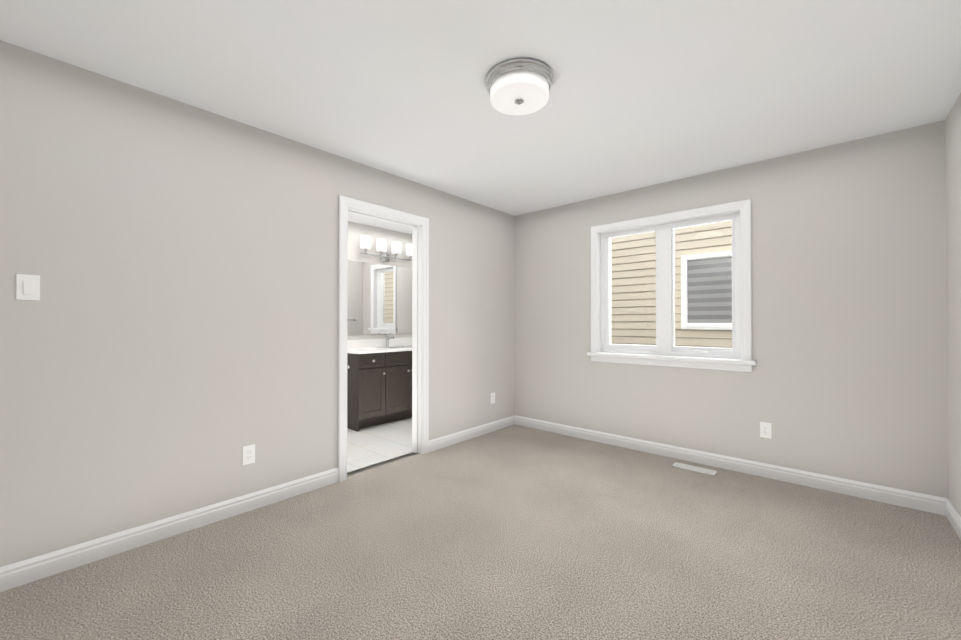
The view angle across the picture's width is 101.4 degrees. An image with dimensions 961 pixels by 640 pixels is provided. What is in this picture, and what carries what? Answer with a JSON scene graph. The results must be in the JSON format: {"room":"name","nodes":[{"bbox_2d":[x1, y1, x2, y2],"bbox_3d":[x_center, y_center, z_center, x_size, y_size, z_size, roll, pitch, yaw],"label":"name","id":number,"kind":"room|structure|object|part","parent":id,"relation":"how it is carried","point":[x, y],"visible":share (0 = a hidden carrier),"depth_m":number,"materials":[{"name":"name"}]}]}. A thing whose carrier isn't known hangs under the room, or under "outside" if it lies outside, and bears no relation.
{"room":"empty bedroom","nodes":[
{"label":"empty bedroom","id":0,"kind":"room"},
{"bbox_2d":[0,40,514,566],"bbox_3d":[-1.087,-0.014,3.012,0.120,2.440,4.360,0,-1,41],"label":"wall","id":1,"kind":"structure","parent":0,"point":[168,342],"depth_m":2.21,"materials":[{"name":"paint"}]},
{"bbox_2d":[16,274,39,300],"bbox_3d":[-2.071,-0.149,1.800,0.008,0.117,0.071,0,-1,41],"label":"light switch","id":2,"kind":"object","parent":1,"relation":"attached to","point":[27,287],"visible":1,"depth_m":1.80,"materials":[{"name":"white plastic"}]},
{"bbox_2d":[0,468,338,591],"bbox_3d":[-1.720,1.148,2.187,0.013,0.104,1.998,0,-1,41],"label":"baseboard","id":3,"kind":"structure","parent":1,"relation":"attached to","point":[16,574],"depth_m":2.11,"materials":[{"name":"white wood"}]},
{"bbox_2d":[242,444,254,464],"bbox_3d":[-1.463,0.851,2.484,0.007,0.117,0.071,0,-1,41],"label":"electrical outlet","id":4,"kind":"object","parent":1,"relation":"attached to","point":[248,454],"visible":1,"depth_m":2.48,"materials":[{"name":"white plastic"}]},
{"bbox_2d":[338,195,428,481],"bbox_3d":[-0.821,0.138,3.312,0.168,2.140,0.878,0,-1,41],"label":"door frame","id":5,"kind":"structure","parent":1,"relation":"attached to","point":[345,203],"depth_m":3.54,"materials":[{"name":"white wood"}]},
{"bbox_2d":[429,415,515,451],"bbox_3d":[-0.054,1.162,4.076,0.013,0.104,1.304,0,-1,41],"label":"baseboard","id":6,"kind":"structure","parent":1,"relation":"attached to","point":[441,442],"depth_m":4.01,"materials":[{"name":"white wood"}]},
{"bbox_2d":[491,392,494,403],"bbox_3d":[0.138,0.854,4.299,0.007,0.117,0.071,0,-1,41],"label":"electrical outlet","id":7,"kind":"object","parent":1,"relation":"attached to","point":[492,398],"visible":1,"depth_m":4.29,"materials":[{"name":"white plastic"}]},
{"bbox_2d":[347,221,411,339],"bbox_3d":[-1.967,-0.003,4.554,0.120,2.440,3.210,0,-1,41],"label":"wall","id":8,"kind":"structure","parent":0,"point":[356,231],"depth_m":5.14,"materials":[{"name":"paint"}]},
{"bbox_2d":[347,260,411,334],"bbox_3d":[-1.313,-0.273,5.199,0.005,0.920,1.340,0,-1,41],"label":"bathroom mirror","id":9,"kind":"object","parent":8,"relation":"attached to","point":[379,298],"visible":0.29,"depth_m":5.17,"materials":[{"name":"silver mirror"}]},
{"bbox_2d":[347,338,411,348],"bbox_3d":[-1.317,0.297,5.181,0.016,0.100,1.402,0,-1,41],"label":"backsplash","id":10,"kind":"structure","parent":8,"relation":"attached to","point":[398,341],"depth_m":5.09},
{"bbox_2d":[360,235,411,261],"bbox_3d":[-1.220,-0.910,5.189,0.166,0.263,0.829,0,-1,41],"label":"sconce","id":11,"kind":"object","parent":8,"relation":"attached to","point":[365,242],"visible":0.96,"depth_m":5.08,"materials":[{"name":"white glass"}]},
{"bbox_2d":[347,417,417,476],"bbox_3d":[-1.294,1.239,4.031,1.610,0.049,3.130,0,-1,41],"label":"floor","id":12,"kind":"structure","parent":0,"point":[369,446],"depth_m":3.83,"materials":[{"name":"white tile"}]},
{"bbox_2d":[347,349,411,431],"bbox_3d":[-1.102,0.797,4.952,0.636,0.845,1.454,0,-1,41],"label":"bathroom vanity","id":13,"kind":"object","parent":12,"relation":"on","point":[379,381],"depth_m":4.47,"materials":[{"name":"brown wood"}]},
{"bbox_2d":[347,345,411,352],"bbox_3d":[-1.092,0.360,4.982,0.616,0.030,1.402,0,-1,41],"label":"countertop","id":14,"kind":"structure","parent":13,"relation":"on","point":[366,348],"depth_m":4.56,"materials":[{"name":"white stone"}]},
{"bbox_2d":[383,333,394,344],"bbox_3d":[-1.185,0.258,5.150,0.163,0.177,0.052,0,-1,41],"label":"faucet","id":15,"kind":"object","parent":14,"relation":"on","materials":[{"name":"silver metal"}]},
{"bbox_2d":[395,345,410,348],"bbox_3d":[-1.059,0.441,5.037,0.345,0.155,0.506,0,-1,41],"label":"sink","id":16,"kind":"object","parent":14,"relation":"in","point":[396,346],"depth_m":5.26,"materials":[{"name":"white ceramic"}]},
{"bbox_2d":[347,452,413,473],"bbox_3d":[-0.842,1.207,3.323,0.020,0.005,0.728,0,-1,41],"label":"trim","id":17,"kind":"structure","parent":12,"relation":"on","point":[379,463],"depth_m":3.30,"materials":[{"name":"silver metal"}]},
{"bbox_2d":[0,425,960,639],"bbox_3d":[0.231,1.224,1.920,3.350,0.050,4.280,0,-1,41],"label":"floor carpet","id":18,"kind":"object","parent":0,"point":[515,532],"visible":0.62,"depth_m":1.93,"materials":[{"name":"beige carpet"}]},
{"bbox_2d":[672,462,716,475],"bbox_3d":[1.730,1.204,3.185,0.305,0.006,0.110,0,-1,41],"label":"air vent register","id":19,"kind":"object","parent":18,"relation":"on","point":[695,468],"visible":1,"depth_m":3.18,"materials":[{"name":"white metal"}]},
{"bbox_2d":[0,0,960,234],"bbox_3d":[-0.362,-1.287,2.528,5.220,0.100,4.580,0,-1,41],"label":"ceiling","id":20,"kind":"structure","parent":0,"point":[644,93],"depth_m":1.98,"materials":[{"name":"paint"}]},
{"bbox_2d":[485,58,553,114],"bbox_3d":[0.200,-1.178,2.031,0.350,0.125,0.350,0,-1,41],"label":"ceiling light","id":21,"kind":"object","parent":20,"relation":"attached to","point":[519,86],"visible":1,"depth_m":1.94,"materials":[{"name":"white glass"}]},
{"bbox_3d":[0.200,-1.161,2.031,0.300,0.056,0.300,0,-1,41],"label":"lamp shade","id":22,"kind":"part","parent":21,"relation":"part of","materials":[{"name":"white glass"}]},
{"bbox_2d":[515,120,947,498],"bbox_3d":[1.080,-0.005,4.154,5.220,2.440,0.220,0,-1,41],"label":"wall","id":23,"kind":"structure","parent":0,"point":[846,378],"depth_m":2.88,"materials":[{"name":"paint"}]},
{"bbox_2d":[591,199,751,371],"bbox_3d":[1.667,-0.266,3.578,1.343,1.355,0.170,0,-1,41],"label":"bedroom window","id":24,"kind":"structure","parent":23,"relation":"in","point":[665,255],"depth_m":3.53,"materials":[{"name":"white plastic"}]},
{"bbox_2d":[587,352,756,364],"bbox_3d":[1.633,0.337,3.535,1.403,0.034,0.123,0,-1,41],"label":"window sill","id":25,"kind":"structure","parent":23,"relation":"attached to","point":[690,359],"depth_m":3.41,"materials":[{"name":"white wood"}]},
{"bbox_2d":[516,416,939,513],"bbox_3d":[1.621,1.158,3.512,3.270,0.104,0.013,0,-1,41],"label":"baseboard","id":26,"kind":"structure","parent":23,"relation":"attached to","point":[918,501],"depth_m":3.03,"materials":[{"name":"white wood"}]},
{"bbox_2d":[760,422,771,438],"bbox_3d":[2.190,0.846,3.018,0.071,0.117,0.007,0,-1,41],"label":"electrical outlet","id":27,"kind":"object","parent":23,"relation":"attached to","point":[765,430],"visible":1,"depth_m":3.02,"materials":[{"name":"white plastic"}]},
{"bbox_2d":[945,93,960,516],"bbox_3d":[1.478,-0.030,0.750,0.120,2.440,4.360,0,-1,41],"label":"wall","id":28,"kind":"structure","parent":0,"point":[953,197],"depth_m":2.28,"materials":[{"name":"paint"}]},
{"bbox_2d":[940,497,960,539],"bbox_3d":[1.468,1.139,0.830,0.013,0.104,4.240,0,-1,41],"label":"baseboard","id":29,"kind":"structure","parent":28,"relation":"attached to","point":[947,509],"depth_m":2.31,"materials":[{"name":"white wood"}]},
{"bbox_3d":[2.122,4.321,5.017,26.000,0.200,2.480,0,-1,41],"label":"ground","id":30,"kind":"structure","parent":0,"visible":0},
{"bbox_2d":[611,221,731,347],"bbox_3d":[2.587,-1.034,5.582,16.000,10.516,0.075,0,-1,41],"label":"window glass","id":31,"kind":"object","parent":30,"relation":"on","point":[687,325],"depth_m":5.40,"materials":[{"name":"clear glass"}]},
{"bbox_3d":[3.026,-0.379,5.187,0.685,1.009,0.070,0,-1,41],"label":"frame","id":32,"kind":"part","parent":31,"relation":"part of","materials":[{"name":"white plastic"}]},
{"bbox_3d":[3.029,-0.384,5.191,0.565,0.889,0.010,0,-1,41],"label":"pane","id":33,"kind":"part","parent":31,"relation":"part of","materials":[{"name":"glass"}]}
]}

